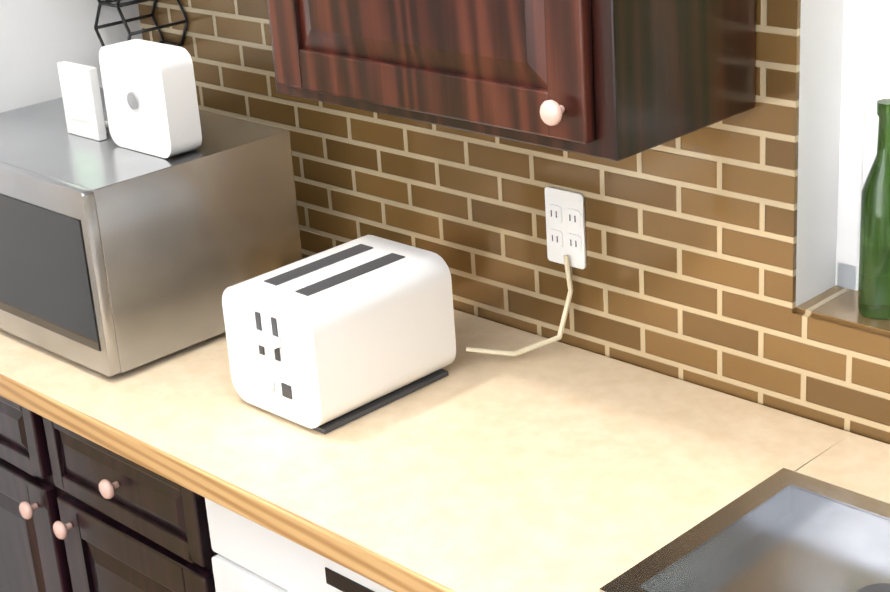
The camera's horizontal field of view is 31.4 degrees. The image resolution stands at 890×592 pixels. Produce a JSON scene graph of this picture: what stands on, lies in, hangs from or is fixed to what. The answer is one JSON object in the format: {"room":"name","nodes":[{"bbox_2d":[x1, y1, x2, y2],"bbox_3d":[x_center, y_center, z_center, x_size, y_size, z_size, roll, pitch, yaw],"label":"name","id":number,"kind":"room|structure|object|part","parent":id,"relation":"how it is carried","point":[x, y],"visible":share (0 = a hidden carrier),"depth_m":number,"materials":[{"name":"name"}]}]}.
{"room":"kitchen","nodes":[
{"label":"kitchen","id":0,"kind":"room"},
{"bbox_2d":[0,0,142,112],"bbox_3d":[-3.344,0.734,0.722,0.200,2.370,7.670,17,30,42],"label":"wall","id":1,"kind":"structure","parent":0,"point":[40,40],"depth_m":2.93,"materials":[{"name":"paint"}]},
{"bbox_2d":[796,0,843,306],"bbox_3d":[0.950,0.008,1.802,4.510,2.370,0.200,17,30,42],"label":"window frame","id":2,"kind":"structure","parent":0,"point":[821,31],"depth_m":2.12,"materials":[{"name":"paint"}]},
{"bbox_2d":[267,0,755,160],"bbox_3d":[0.038,-0.624,2.067,0.648,0.768,0.340,17,30,42],"label":"upper cabinet","id":3,"kind":"object","parent":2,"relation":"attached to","point":[615,80],"visible":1,"depth_m":1.99,"materials":[{"name":"brown wood"}]},
{"bbox_2d":[138,0,889,443],"bbox_3d":[0.891,-0.268,1.652,4.110,1.240,0.108,17,30,42],"label":"wall tile","id":4,"kind":"structure","parent":2,"relation":"attached to","point":[688,274],"depth_m":2.35,"materials":[{"name":"brown tile"}]},
{"bbox_2d":[94,0,188,46],"bbox_3d":[-0.539,-0.565,2.888,0.203,0.251,0.134,17,30,42],"label":"wine rack","id":5,"kind":"object","parent":4,"relation":"attached to","point":[118,5],"visible":0.79,"depth_m":2.94,"materials":[{"name":"black metal"}]},
{"bbox_2d":[545,186,586,268],"bbox_3d":[0.183,-0.104,2.413,0.075,0.120,0.008,17,30,42],"label":"electrical outlet","id":6,"kind":"object","parent":4,"relation":"attached to","point":[565,222],"visible":1,"depth_m":2.41,"materials":[{"name":"white plastic"}]},
{"bbox_2d":[465,255,572,356],"bbox_3d":[0.113,0.021,2.419,0.097,0.148,0.154,17,30,42],"label":"cord","id":7,"kind":"object","parent":6,"relation":"attached to","point":[546,341],"visible":1,"depth_m":2.43,"materials":[{"name":"beige plastic"}]},
{"bbox_2d":[858,99,889,318],"bbox_3d":[0.576,-0.114,2.076,0.060,0.290,0.060,17,30,42],"label":"bottle","id":8,"kind":"object","parent":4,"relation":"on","point":[874,279],"visible":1,"depth_m":2.06,"materials":[{"name":"green glass"}]},
{"bbox_2d":[835,0,889,290],"bbox_3d":[0.918,-0.369,1.693,1.096,1.021,0.083,17,30,42],"label":"window","id":9,"kind":"structure","parent":2,"relation":"in","point":[865,81],"depth_m":2.12,"materials":[{"name":"white plastic"}]},
{"bbox_3d":[-1.740,2.327,-0.284,4.510,0.060,8.070,17,30,42],"label":"floor","id":10,"kind":"structure","parent":0,"visible":0},
{"bbox_2d":[0,396,217,591],"bbox_3d":[-0.438,0.479,2.891,0.879,0.879,0.623,17,30,42],"label":"base cabinet","id":11,"kind":"object","parent":10,"relation":"on","point":[78,513],"visible":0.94,"depth_m":2.54,"materials":[{"name":"black wood"}]},
{"bbox_2d":[205,498,392,591],"bbox_3d":[0.107,0.641,2.382,0.638,0.879,0.602,17,30,42],"label":"dishwasher","id":12,"kind":"object","parent":10,"relation":"on","point":[251,556],"visible":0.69,"depth_m":2.20,"materials":[{"name":"white plastic"}]},
{"bbox_3d":[1.240,0.990,1.296,2.570,0.879,0.623,17,30,42],"label":"base cabinet","id":13,"kind":"object","parent":10,"relation":"on","visible":0},
{"bbox_2d":[0,309,889,591],"bbox_3d":[0.665,0.400,1.636,4.100,0.040,0.637,17,30,42],"label":"countertop","id":14,"kind":"structure","parent":13,"relation":"on","point":[556,467],"depth_m":2.11,"materials":[{"name":"laminate"}]},
{"bbox_2d":[0,61,302,376],"bbox_3d":[-0.587,-0.183,2.692,0.555,0.432,0.402,17,30,42],"label":"microwave","id":15,"kind":"object","parent":14,"relation":"on","point":[115,258],"depth_m":2.51,"materials":[{"name":"silver metal"}]},
{"bbox_3d":[-0.587,-0.330,2.638,0.095,0.120,0.062,17,30,42],"label":"gadget display","id":16,"kind":"part","parent":15,"relation":"part of","materials":[{"name":"white plastic"}]},
{"bbox_2d":[99,39,201,157],"bbox_3d":[-0.470,-0.315,2.516,0.170,0.165,0.064,17,30,42],"label":"gadget","id":17,"kind":"object","parent":15,"relation":"on","point":[150,94],"visible":0.98,"depth_m":2.48,"materials":[{"name":"white plastic"}]},
{"bbox_2d":[222,235,455,433],"bbox_3d":[-0.161,0.052,2.347,0.205,0.192,0.288,17,30,42],"label":"toaster","id":18,"kind":"object","parent":14,"relation":"on","point":[329,340],"visible":1,"depth_m":2.28,"materials":[{"name":"white plastic"}]},
{"bbox_2d":[599,468,889,591],"bbox_3d":[0.630,0.396,1.643,0.904,0.041,0.374,17,30,42],"label":"sink","id":19,"kind":"object","parent":14,"relation":"in","point":[784,530],"visible":1,"depth_m":1.93,"materials":[{"name":"silver metal"}]}
]}

